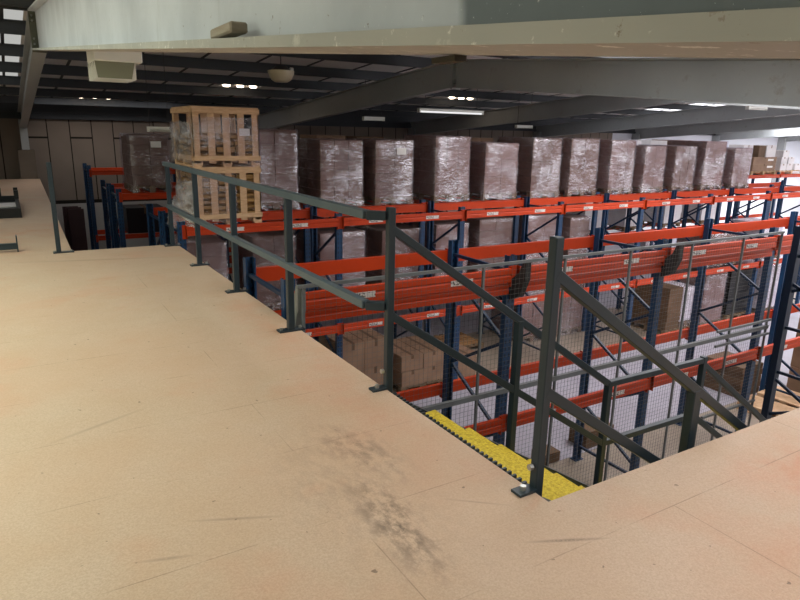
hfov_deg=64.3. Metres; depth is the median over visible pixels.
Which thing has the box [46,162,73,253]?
railing post
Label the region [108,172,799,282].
rack
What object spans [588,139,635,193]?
load
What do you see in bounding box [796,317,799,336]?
carton
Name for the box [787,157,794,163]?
carton
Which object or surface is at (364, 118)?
strip light
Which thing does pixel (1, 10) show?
joint
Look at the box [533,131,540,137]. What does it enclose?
stanchion
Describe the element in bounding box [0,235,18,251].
bracket
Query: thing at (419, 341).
carton
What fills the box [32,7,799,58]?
ceiling beam
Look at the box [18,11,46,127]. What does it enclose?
rafter
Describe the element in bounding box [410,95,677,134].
rafter
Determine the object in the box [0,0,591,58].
roof purlin
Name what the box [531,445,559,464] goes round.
carton
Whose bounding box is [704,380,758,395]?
carton
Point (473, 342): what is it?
plank
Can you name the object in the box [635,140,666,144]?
load
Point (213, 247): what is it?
load
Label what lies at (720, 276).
load
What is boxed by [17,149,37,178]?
wall pier
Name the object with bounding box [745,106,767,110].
strip light
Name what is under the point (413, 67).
joint
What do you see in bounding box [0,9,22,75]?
sheet
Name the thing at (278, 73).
bowl light
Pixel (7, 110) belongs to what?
beam
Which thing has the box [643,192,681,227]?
load
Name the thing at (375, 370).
carton
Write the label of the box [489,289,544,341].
load
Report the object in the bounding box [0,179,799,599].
floor
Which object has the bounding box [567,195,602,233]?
load
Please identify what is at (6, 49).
roof purlin
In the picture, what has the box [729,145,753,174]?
carton
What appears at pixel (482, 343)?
wooden pallet
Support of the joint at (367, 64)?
attached to the ceiling at (47, 61)
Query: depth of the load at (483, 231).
13.32 m
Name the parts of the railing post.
plate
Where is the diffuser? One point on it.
(97, 69)
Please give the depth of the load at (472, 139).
17.18 m
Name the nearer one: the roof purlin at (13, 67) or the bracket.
the bracket
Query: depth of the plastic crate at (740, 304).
16.71 m
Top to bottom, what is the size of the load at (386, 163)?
1.182 m
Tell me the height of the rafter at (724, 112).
1.360 m
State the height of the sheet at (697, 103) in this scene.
0.630 m
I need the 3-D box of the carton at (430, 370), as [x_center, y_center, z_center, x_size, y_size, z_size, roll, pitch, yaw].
[0.372,1.247,12.153,0.457,0.289,0.952,-8,17,-30]
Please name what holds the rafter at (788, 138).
on the stanchion at (781, 145)
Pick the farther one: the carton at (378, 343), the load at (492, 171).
the load at (492, 171)
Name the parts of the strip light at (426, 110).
casing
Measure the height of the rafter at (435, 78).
1.395 m
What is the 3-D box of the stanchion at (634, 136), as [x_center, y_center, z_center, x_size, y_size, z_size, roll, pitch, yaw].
[11.028,-5.494,30.331,0.180,4.696,0.400,-8,17,-30]
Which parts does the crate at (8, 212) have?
panel, panel, panel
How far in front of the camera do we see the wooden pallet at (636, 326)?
15.57 m
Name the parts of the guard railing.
post, post, plate, post, plate, rail, rail, post, plate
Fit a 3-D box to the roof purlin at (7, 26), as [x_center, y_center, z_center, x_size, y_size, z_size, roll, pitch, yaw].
[11.425,-6.097,18.840,52.000,0.180,0.140,-8,17,-30]
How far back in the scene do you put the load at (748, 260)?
17.30 m
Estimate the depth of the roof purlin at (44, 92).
17.08 m
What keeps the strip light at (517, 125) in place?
hanging from the ceiling at (47, 61)
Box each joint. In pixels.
[0,8,5,95]
[55,60,71,88]
[136,53,210,100]
[190,55,270,94]
[212,60,323,103]
[265,64,371,98]
[280,67,415,106]
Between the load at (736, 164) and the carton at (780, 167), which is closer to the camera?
the load at (736, 164)
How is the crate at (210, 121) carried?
on the crate at (256, 217)
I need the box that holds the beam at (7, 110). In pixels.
[0,103,715,135]
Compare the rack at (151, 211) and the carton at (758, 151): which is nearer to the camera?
the rack at (151, 211)
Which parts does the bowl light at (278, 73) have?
lamp shade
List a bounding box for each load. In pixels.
[121,133,171,192]
[174,234,226,277]
[236,129,298,209]
[237,230,294,310]
[295,139,362,207]
[296,226,364,289]
[345,136,383,139]
[348,139,412,205]
[355,223,418,284]
[405,135,469,202]
[406,219,467,277]
[451,216,511,272]
[467,142,518,200]
[470,137,492,141]
[483,191,523,209]
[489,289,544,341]
[499,137,561,197]
[507,213,556,264]
[537,137,599,196]
[556,283,584,336]
[561,213,589,260]
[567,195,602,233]
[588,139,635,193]
[607,193,643,230]
[622,145,666,192]
[627,241,654,252]
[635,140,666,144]
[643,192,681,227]
[644,145,696,191]
[664,281,694,327]
[668,140,726,189]
[672,267,726,324]
[676,233,738,267]
[680,189,717,223]
[695,147,752,188]
[731,218,780,259]
[735,259,780,312]
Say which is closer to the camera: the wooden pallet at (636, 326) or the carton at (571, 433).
the carton at (571, 433)
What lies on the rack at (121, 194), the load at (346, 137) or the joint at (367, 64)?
the load at (346, 137)
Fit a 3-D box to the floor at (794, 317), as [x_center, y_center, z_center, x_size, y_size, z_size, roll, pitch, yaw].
[12.504,0.229,18.466,52.000,0.200,24.150,-8,17,-30]
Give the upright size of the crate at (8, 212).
0.300 m
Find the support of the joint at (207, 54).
attached to the ceiling at (47, 61)
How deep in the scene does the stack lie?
17.28 m
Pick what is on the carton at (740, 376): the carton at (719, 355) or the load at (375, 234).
the carton at (719, 355)
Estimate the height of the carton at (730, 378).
0.116 m
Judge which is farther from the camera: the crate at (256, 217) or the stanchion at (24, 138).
the stanchion at (24, 138)
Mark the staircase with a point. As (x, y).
(534, 475)
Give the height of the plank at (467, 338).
0.028 m
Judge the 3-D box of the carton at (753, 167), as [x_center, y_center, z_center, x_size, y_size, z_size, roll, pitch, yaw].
[13.791,-5.143,24.601,1.550,0.259,0.604,-8,17,-30]
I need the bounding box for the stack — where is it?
[62,206,87,250]
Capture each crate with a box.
[0,187,21,218]
[167,163,262,225]
[169,106,260,166]
[708,263,752,276]
[721,306,746,314]
[722,295,747,303]
[722,300,747,309]
[724,285,749,293]
[724,290,748,298]
[725,279,750,287]
[726,274,751,282]
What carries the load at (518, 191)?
in the rack at (121, 194)
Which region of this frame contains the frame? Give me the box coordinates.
[759,225,799,422]
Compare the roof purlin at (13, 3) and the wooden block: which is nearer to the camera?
the wooden block
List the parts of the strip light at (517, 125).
casing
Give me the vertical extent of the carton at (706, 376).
0.116 m
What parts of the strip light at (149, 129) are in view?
casing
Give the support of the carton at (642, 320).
on the wooden pallet at (636, 326)
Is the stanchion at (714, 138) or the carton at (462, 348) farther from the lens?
the stanchion at (714, 138)
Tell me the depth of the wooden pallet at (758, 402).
10.99 m
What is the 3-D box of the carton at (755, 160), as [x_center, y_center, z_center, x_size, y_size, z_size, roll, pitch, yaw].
[13.796,-5.394,24.534,1.550,0.259,0.604,-8,17,-30]
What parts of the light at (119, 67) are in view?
casing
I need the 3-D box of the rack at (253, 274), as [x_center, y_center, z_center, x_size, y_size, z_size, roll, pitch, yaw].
[3.914,0.661,9.119,12.160,3.410,1.164,-8,17,-30]
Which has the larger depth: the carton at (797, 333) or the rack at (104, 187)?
the rack at (104, 187)
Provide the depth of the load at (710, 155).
16.59 m
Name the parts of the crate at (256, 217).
corner post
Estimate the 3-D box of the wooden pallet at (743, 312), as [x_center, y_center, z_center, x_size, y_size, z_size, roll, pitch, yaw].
[8.694,0.303,17.212,1.100,0.140,1.000,-8,17,-30]
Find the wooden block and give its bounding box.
[210,21,247,38]
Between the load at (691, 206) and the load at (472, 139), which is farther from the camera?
the load at (691, 206)
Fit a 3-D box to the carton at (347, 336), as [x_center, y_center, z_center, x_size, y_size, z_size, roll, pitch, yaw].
[-1.038,0.860,11.139,0.442,0.499,0.952,-8,17,-30]
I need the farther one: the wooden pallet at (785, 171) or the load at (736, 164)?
the wooden pallet at (785, 171)
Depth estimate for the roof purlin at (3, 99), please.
18.45 m
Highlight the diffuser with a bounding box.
[88,60,134,78]
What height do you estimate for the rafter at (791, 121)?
1.360 m
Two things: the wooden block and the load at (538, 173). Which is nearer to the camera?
the wooden block
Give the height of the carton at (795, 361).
0.494 m
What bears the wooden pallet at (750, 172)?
on the rack at (121, 194)
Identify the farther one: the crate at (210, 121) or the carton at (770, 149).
the carton at (770, 149)
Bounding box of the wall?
[0,118,799,266]
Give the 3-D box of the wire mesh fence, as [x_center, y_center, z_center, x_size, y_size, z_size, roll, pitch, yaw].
[2.084,1.106,7.292,6.980,3.413,0.271,-8,17,-30]
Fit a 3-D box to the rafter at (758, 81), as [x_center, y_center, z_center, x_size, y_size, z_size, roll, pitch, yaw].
[4.268,-1.957,5.763,0.160,1.392,12.770,-8,17,-30]
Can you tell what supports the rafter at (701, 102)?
attached to the wall
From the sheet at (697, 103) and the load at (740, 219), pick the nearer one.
the load at (740, 219)
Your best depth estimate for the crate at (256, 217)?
8.95 m
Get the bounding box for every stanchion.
[18,119,29,149]
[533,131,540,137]
[621,134,640,231]
[700,136,720,224]
[769,137,786,217]
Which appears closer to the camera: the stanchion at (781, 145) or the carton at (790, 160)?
the carton at (790, 160)
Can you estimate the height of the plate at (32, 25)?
0.500 m
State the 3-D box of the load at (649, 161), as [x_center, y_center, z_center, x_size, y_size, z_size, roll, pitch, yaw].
[5.881,-3.301,15.900,0.871,1.122,1.262,-8,17,-30]
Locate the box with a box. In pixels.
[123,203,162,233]
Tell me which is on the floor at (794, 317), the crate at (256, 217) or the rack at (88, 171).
the rack at (88, 171)
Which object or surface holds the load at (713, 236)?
in the rack at (316, 220)
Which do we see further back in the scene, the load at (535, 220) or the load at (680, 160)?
the load at (680, 160)
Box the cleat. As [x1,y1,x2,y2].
[431,55,466,64]
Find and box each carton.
[319,332,364,369]
[348,328,383,367]
[364,365,383,384]
[393,339,422,371]
[393,367,422,387]
[398,336,443,367]
[423,364,442,382]
[443,342,475,378]
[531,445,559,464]
[569,416,613,448]
[631,312,678,330]
[632,305,679,322]
[633,297,680,313]
[635,278,683,297]
[635,289,681,305]
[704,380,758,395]
[705,375,760,391]
[706,371,760,386]
[707,351,762,373]
[715,368,762,379]
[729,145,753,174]
[750,164,775,170]
[751,157,776,163]
[752,145,765,156]
[756,145,776,156]
[775,150,789,156]
[775,164,786,170]
[776,157,787,163]
[786,164,792,169]
[786,366,799,392]
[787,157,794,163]
[790,346,799,367]
[792,163,799,169]
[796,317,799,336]
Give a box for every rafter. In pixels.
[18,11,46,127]
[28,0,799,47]
[245,64,451,128]
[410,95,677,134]
[452,58,799,106]
[536,105,799,136]
[635,115,799,138]
[681,101,799,108]
[715,128,799,139]
[784,136,799,141]
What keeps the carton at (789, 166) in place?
on the wooden pallet at (785, 171)
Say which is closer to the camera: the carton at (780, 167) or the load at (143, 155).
the load at (143, 155)
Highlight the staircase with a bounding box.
[369,207,766,501]
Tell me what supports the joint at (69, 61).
attached to the ceiling at (47, 61)
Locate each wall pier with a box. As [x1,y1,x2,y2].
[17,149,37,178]
[403,193,415,224]
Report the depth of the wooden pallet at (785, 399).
11.38 m
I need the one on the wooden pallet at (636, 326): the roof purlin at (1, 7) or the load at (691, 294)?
the load at (691, 294)
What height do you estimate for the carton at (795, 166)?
0.254 m
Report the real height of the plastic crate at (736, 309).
0.140 m
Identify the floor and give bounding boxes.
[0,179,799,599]
[230,225,799,485]
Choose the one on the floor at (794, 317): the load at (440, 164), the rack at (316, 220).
the rack at (316, 220)
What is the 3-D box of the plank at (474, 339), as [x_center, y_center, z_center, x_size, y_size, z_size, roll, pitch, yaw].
[1.329,0.931,13.919,0.870,0.028,0.100,-8,17,-30]
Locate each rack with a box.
[82,163,352,249]
[100,180,461,282]
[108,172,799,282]
[146,180,799,345]
[162,185,799,379]
[243,211,799,472]
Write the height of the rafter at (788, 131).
1.360 m
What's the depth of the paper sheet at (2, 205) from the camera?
11.17 m
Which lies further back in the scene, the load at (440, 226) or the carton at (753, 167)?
the carton at (753, 167)
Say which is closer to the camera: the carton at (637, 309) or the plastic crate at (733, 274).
the carton at (637, 309)
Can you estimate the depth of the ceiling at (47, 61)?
13.74 m
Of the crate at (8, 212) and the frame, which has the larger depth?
the crate at (8, 212)
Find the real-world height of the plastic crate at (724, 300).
0.140 m
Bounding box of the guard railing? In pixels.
[162,162,385,333]
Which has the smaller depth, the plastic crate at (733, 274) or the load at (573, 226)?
the load at (573, 226)
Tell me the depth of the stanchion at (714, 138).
32.84 m
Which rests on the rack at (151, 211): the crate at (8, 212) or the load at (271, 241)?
the load at (271, 241)
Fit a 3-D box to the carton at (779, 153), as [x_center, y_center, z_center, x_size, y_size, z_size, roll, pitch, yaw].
[15.029,-5.787,25.110,0.430,0.254,0.452,-8,17,-30]
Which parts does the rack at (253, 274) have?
label plate, label plate, label plate, label plate, label plate, label plate, label plate, label plate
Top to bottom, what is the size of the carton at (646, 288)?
0.203 m
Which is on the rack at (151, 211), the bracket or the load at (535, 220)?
the load at (535, 220)
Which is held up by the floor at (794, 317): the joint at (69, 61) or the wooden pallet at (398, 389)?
the wooden pallet at (398, 389)
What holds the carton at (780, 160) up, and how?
on the carton at (780, 167)
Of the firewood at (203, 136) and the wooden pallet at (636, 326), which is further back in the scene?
the wooden pallet at (636, 326)
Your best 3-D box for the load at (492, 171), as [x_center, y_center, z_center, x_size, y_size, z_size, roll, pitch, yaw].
[1.777,-2.760,13.472,0.973,1.152,1.265,-8,17,-30]
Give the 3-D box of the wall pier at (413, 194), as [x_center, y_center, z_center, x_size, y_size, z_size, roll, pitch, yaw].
[0.421,-3.671,24.160,0.400,3.900,0.450,-8,17,-30]
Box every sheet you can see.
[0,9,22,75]
[0,202,15,207]
[646,103,721,110]
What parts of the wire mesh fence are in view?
post, panel, panel, panel, post, panel, panel, rail, post, panel, panel, rail, post, panel, panel, post, panel, panel, post, rail, panel, rail, rail, panel, post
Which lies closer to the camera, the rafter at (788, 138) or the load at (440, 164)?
the load at (440, 164)
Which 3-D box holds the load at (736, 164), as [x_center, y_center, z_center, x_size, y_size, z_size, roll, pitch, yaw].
[8.982,-3.708,17.742,0.870,1.092,1.264,-8,17,-30]
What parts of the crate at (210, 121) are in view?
corner post, corner post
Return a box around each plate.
[27,8,47,52]
[450,64,459,88]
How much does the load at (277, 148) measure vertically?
1.327 m
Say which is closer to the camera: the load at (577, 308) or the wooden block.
the wooden block
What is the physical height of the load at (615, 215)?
1.347 m
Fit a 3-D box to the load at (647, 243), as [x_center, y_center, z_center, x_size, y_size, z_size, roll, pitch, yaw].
[8.564,-1.618,22.532,1.083,1.112,1.101,-8,17,-30]
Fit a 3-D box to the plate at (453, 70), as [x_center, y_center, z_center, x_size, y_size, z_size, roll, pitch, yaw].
[0.953,-3.886,10.927,0.160,0.500,0.060,-8,17,-30]
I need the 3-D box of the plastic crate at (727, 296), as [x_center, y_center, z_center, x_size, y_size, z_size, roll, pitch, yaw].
[8.706,-0.257,17.063,1.140,0.140,0.940,-8,17,-30]
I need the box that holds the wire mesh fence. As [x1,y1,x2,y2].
[294,231,784,484]
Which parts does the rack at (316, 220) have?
label plate, label plate, label plate, label plate, label plate, label plate, label plate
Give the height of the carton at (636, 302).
0.203 m
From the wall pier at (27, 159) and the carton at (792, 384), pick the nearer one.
the carton at (792, 384)
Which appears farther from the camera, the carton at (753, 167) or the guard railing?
the carton at (753, 167)
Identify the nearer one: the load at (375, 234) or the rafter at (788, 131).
the load at (375, 234)
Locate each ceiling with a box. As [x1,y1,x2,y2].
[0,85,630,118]
[13,11,777,116]
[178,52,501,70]
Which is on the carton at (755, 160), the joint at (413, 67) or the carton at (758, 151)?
the carton at (758, 151)
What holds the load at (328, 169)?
on the rack at (151, 211)
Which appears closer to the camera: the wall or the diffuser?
the diffuser
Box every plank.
[459,337,473,340]
[459,338,477,343]
[461,340,481,345]
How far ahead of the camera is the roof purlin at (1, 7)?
7.69 m
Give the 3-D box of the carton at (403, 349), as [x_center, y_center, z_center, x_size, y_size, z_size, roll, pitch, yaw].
[-0.021,1.020,11.846,0.457,0.289,0.952,-8,17,-30]
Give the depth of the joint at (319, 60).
12.73 m
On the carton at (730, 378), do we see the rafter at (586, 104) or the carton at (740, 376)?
the carton at (740, 376)
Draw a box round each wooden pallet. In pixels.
[393,378,442,391]
[434,333,483,348]
[630,321,689,333]
[721,311,745,319]
[737,394,796,417]
[749,171,775,174]
[755,170,799,173]
[757,386,799,407]
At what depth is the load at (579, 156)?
14.16 m
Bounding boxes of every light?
[86,51,142,82]
[143,52,170,131]
[268,53,293,82]
[362,80,384,120]
[417,89,483,114]
[515,93,532,128]
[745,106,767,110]
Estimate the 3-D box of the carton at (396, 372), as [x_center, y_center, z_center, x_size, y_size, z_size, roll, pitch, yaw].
[-0.016,1.305,11.902,0.457,0.289,0.952,-8,17,-30]
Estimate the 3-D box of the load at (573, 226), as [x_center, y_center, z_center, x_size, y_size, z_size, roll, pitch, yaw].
[3.812,-1.413,15.133,0.724,1.262,1.266,-8,17,-30]
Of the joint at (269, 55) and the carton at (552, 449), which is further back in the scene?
the joint at (269, 55)
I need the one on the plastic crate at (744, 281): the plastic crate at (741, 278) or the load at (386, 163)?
the plastic crate at (741, 278)
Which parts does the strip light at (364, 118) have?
casing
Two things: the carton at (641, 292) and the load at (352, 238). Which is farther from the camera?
the carton at (641, 292)
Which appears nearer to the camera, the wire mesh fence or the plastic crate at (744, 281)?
the wire mesh fence
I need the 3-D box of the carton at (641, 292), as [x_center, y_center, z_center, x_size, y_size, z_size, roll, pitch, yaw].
[6.251,-0.108,15.513,0.492,0.203,1.082,-8,17,-30]
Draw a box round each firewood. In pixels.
[178,132,252,155]
[180,171,254,214]
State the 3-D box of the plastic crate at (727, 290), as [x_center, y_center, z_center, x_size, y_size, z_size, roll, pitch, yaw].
[8.709,-0.397,17.026,1.140,0.140,0.940,-8,17,-30]
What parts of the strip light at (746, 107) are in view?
casing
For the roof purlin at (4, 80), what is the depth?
15.71 m
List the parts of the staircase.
plate, newel post, post, plate, newel post, rail, handrail, post, rail, handrail, post, post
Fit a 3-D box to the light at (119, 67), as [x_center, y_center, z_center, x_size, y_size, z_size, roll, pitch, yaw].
[-2.332,-2.232,5.132,0.360,0.881,0.440,-8,17,-30]
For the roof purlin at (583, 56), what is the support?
attached to the ceiling
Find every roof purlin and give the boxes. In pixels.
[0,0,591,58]
[0,5,526,58]
[0,19,433,67]
[0,43,402,80]
[0,61,799,115]
[0,75,765,119]
[0,86,732,122]
[0,95,698,125]
[583,56,683,57]

